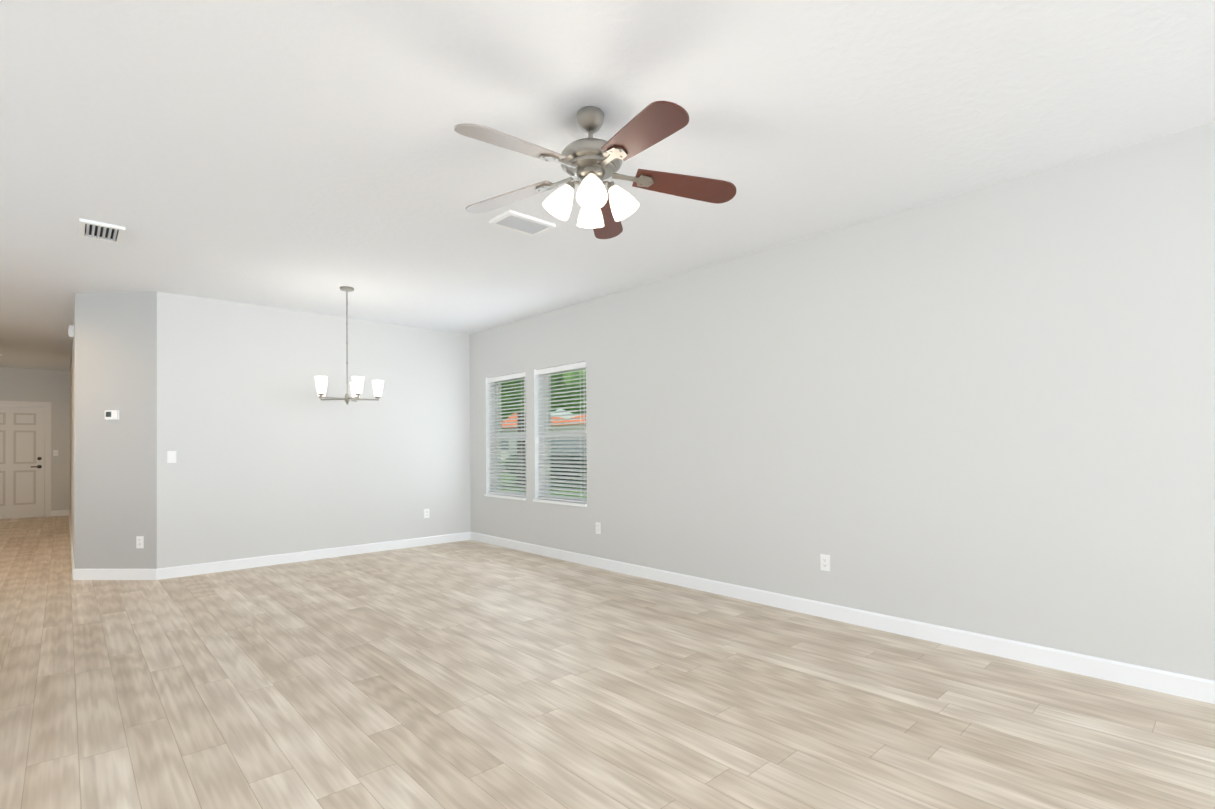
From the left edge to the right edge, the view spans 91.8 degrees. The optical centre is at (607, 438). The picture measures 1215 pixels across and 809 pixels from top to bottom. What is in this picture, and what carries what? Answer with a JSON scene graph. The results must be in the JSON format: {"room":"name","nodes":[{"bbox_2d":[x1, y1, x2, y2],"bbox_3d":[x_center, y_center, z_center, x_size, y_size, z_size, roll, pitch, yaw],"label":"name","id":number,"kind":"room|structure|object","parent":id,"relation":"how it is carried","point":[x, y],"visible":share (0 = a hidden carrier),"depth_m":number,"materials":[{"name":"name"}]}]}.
{"room":"dining room","nodes":[
{"label":"dining room","id":0,"kind":"room"},
{"bbox_2d":[0,367,69,510],"bbox_3d":[-10.904,0.076,10.615,2.020,2.735,0.140,0,-1,-43],"label":"wall","id":1,"kind":"structure","parent":0,"point":[34,385],"depth_m":11.02,"materials":[{"name":"white paint"}]},
{"bbox_2d":[0,401,50,518],"bbox_3d":[-10.832,0.378,10.662,1.100,2.130,0.156,0,-1,-43],"label":"front door","id":2,"kind":"structure","parent":1,"relation":"in","point":[25,460],"depth_m":10.79,"materials":[{"name":"white paint"}]},
{"bbox_2d":[53,450,57,455],"bbox_3d":[-10.340,0.263,11.028,0.070,0.114,0.011,0,-1,-43],"label":"light switch","id":3,"kind":"object","parent":1,"relation":"attached to","point":[55,452],"visible":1,"depth_m":11.03,"materials":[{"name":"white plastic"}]},
{"bbox_2d":[70,292,470,568],"bbox_3d":[-6.016,0.023,9.506,3.900,2.735,8.120,0,-1,-43],"label":"wall","id":4,"kind":"structure","parent":0,"point":[275,454],"depth_m":6.14,"materials":[{"name":"white paint"}]},
{"bbox_2d":[68,325,73,338],"bbox_3d":[-5.720,-1.138,6.277,0.044,0.120,0.160,0,-1,-43],"label":"detector","id":5,"kind":"object","parent":4,"relation":"attached to","point":[70,332],"visible":1,"depth_m":6.22,"materials":[{"name":"white plastic"}]},
{"bbox_2d":[105,410,119,419],"bbox_3d":[-4.711,-0.229,5.593,0.130,0.090,0.025,-1,-1,2],"label":"thermostat","id":6,"kind":"object","parent":4,"relation":"attached to","point":[112,414],"visible":1,"depth_m":5.58,"materials":[{"name":"white plastic"}]},
{"bbox_2d":[136,536,143,547],"bbox_3d":[-4.431,0.978,5.577,0.070,0.114,0.007,-1,-1,2],"label":"electrical outlet","id":7,"kind":"object","parent":4,"relation":"attached to","point":[139,541],"visible":1,"depth_m":5.58,"materials":[{"name":"white plastic"}]},
{"bbox_2d":[167,451,175,462],"bbox_3d":[-4.188,0.172,5.657,0.070,0.114,0.011,0,-1,-43],"label":"light switch","id":8,"kind":"object","parent":4,"relation":"attached to","point":[171,456],"visible":1,"depth_m":5.66,"materials":[{"name":"white plastic"}]},
{"bbox_2d":[424,509,428,517],"bbox_3d":[-2.275,0.936,7.410,0.070,0.114,0.007,0,-1,-43],"label":"electrical outlet","id":9,"kind":"object","parent":4,"relation":"attached to","point":[426,513],"visible":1,"depth_m":7.41,"materials":[{"name":"white plastic"}]},
{"bbox_2d":[51,510,1214,703],"bbox_3d":[-2.530,1.252,4.412,5.680,0.105,20.300,0,-1,-43],"label":"baseboard","id":10,"kind":"structure","parent":4,"relation":"attached to","point":[1186,686],"depth_m":4.33,"materials":[{"name":"white wood"}]},
{"bbox_2d":[0,515,1214,808],"bbox_3d":[-4.275,1.361,2.800,10.830,0.120,20.700,0,-1,-43],"label":"floor","id":11,"kind":"structure","parent":0,"point":[464,675],"depth_m":2.82,"materials":[{"name":"wood"}]},
{"bbox_2d":[0,0,1214,370],"bbox_3d":[-4.299,-1.494,2.832,10.830,0.120,20.700,0,-1,-43],"label":"ceiling","id":12,"kind":"structure","parent":0,"point":[312,156],"depth_m":2.77,"materials":[{"name":"white paint"}]},
{"bbox_2d":[78,218,124,243],"bbox_3d":[-3.461,-1.417,4.025,0.230,0.020,0.370,0,-1,-43],"label":"ceiling vent","id":13,"kind":"object","parent":12,"relation":"in","point":[90,229],"visible":1,"depth_m":4.01,"materials":[{"name":"white plastic"}]},
{"bbox_2d":[314,286,383,404],"bbox_3d":[-2.425,-0.871,5.502,0.626,1.096,0.602,0,-1,-43],"label":"dining chandelier","id":14,"kind":"object","parent":12,"relation":"hanging from","point":[356,384],"visible":1,"depth_m":5.50,"materials":[{"name":"silver metal"}]},
{"bbox_2d":[489,210,555,236],"bbox_3d":[-0.570,-1.442,3.945,0.370,0.020,0.250,0,-1,-43],"label":"ceiling vent","id":15,"kind":"object","parent":12,"relation":"in","point":[512,220],"visible":1,"depth_m":3.92,"materials":[{"name":"white plastic"}]},
{"bbox_2d":[454,101,735,238],"bbox_3d":[-0.101,-1.230,2.615,1.280,0.481,1.314,0,-1,-43],"label":"fan","id":16,"kind":"object","parent":12,"relation":"hanging from","point":[590,163],"visible":1,"depth_m":2.60,"materials":[{"name":"brown wood"}]},
{"bbox_2d":[470,121,1214,680],"bbox_3d":[2.366,-0.115,3.444,0.200,2.735,12.600,0,-1,-43],"label":"wall","id":17,"kind":"structure","parent":0,"point":[990,409],"depth_m":3.63,"materials":[{"name":"white paint"}]},
{"bbox_2d":[484,371,525,499],"bbox_3d":[-1.218,-0.035,7.259,0.163,1.518,0.889,0,-1,-43],"label":"window frame","id":18,"kind":"structure","parent":17,"relation":"attached to","point":[488,439],"depth_m":7.57,"materials":[{"name":"white"}]},
{"bbox_2d":[495,378,525,494],"bbox_3d":[-1.140,-0.035,7.332,0.070,1.518,0.888,0,-1,-43],"label":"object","id":19,"kind":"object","parent":17,"relation":"in","point":[498,391],"depth_m":7.58,"materials":[{"name":"white plastic"}]},
{"bbox_2d":[488,372,525,496],"bbox_3d":[-1.220,-0.050,7.258,0.068,1.478,0.878,0,-1,-43],"label":"window blind","id":20,"kind":"object","parent":19,"relation":"attached to","point":[505,378],"visible":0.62,"depth_m":7.26,"materials":[{"name":"white plastic"}]},
{"bbox_2d":[533,360,586,506],"bbox_3d":[-0.489,-0.050,6.469,0.163,1.518,0.919,0,-1,-43],"label":"window frame","id":21,"kind":"structure","parent":17,"relation":"attached to","point":[536,427],"depth_m":6.79,"materials":[{"name":"white"}]},
{"bbox_2d":[544,368,586,500],"bbox_3d":[-0.411,-0.049,6.542,0.070,1.518,0.918,0,-1,-43],"label":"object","id":22,"kind":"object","parent":17,"relation":"in","point":[549,388],"depth_m":6.79,"materials":[{"name":"white plastic"}]},
{"bbox_2d":[536,362,586,502],"bbox_3d":[-0.491,-0.065,6.468,0.068,1.478,0.908,0,-1,-43],"label":"window blind","id":23,"kind":"object","parent":22,"relation":"attached to","point":[562,368],"visible":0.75,"depth_m":6.45,"materials":[{"name":"white plastic"}]},
{"bbox_2d":[596,522,600,533],"bbox_3d":[-0.096,0.901,5.957,0.007,0.114,0.070,0,-1,-43],"label":"electrical outlet","id":24,"kind":"object","parent":17,"relation":"attached to","point":[598,527],"visible":1,"depth_m":5.95,"materials":[{"name":"white plastic"}]},
{"bbox_2d":[820,554,829,570],"bbox_3d":[1.544,0.878,4.178,0.007,0.114,0.070,0,-1,-43],"label":"electrical outlet","id":25,"kind":"object","parent":17,"relation":"attached to","point":[824,562],"visible":1,"depth_m":4.18,"materials":[{"name":"white plastic"}]},
{"label":"outside","id":26,"kind":"structure","parent":0,"visible":0},
{"bbox_2d":[501,462,586,497],"bbox_3d":[12.465,2.443,92.862,135.820,0.250,200.000,0,-1,-43],"label":"lawn","id":27,"kind":"structure","parent":26,"point":[551,486],"depth_m":20.13,"materials":[{"name":"green plant"}]},
{"bbox_2d":[501,413,563,459],"bbox_3d":[-9.449,-0.389,64.872,13.000,5.148,16.500,0,-1,-43],"label":"house","id":28,"kind":"structure","parent":27,"relation":"on","point":[513,431],"depth_m":56.50,"materials":[{"name":"paint"}]},
{"bbox_2d":[501,369,585,484],"bbox_3d":[-2.049,-2.221,19.271,6.722,7.670,6.702,0,-1,-43],"label":"tree","id":29,"kind":"object","parent":27,"relation":"on","point":[557,387],"depth_m":16.80,"materials":[{"name":"green plant"}]},
{"bbox_2d":[505,455,586,479],"bbox_3d":[-2.606,1.113,24.824,1.520,1.100,5.000,0,-1,-43],"label":"hedge","id":30,"kind":"object","parent":27,"relation":"on","point":[556,464],"depth_m":23.05,"materials":[{"name":"green plant"}]},
{"bbox_2d":[550,415,586,460],"bbox_3d":[3.434,-0.652,50.909,13.000,5.148,15.500,0,-1,-43],"label":"house","id":31,"kind":"structure","parent":27,"relation":"on","point":[578,420],"depth_m":49.62,"materials":[{"name":"paint"}]}
]}

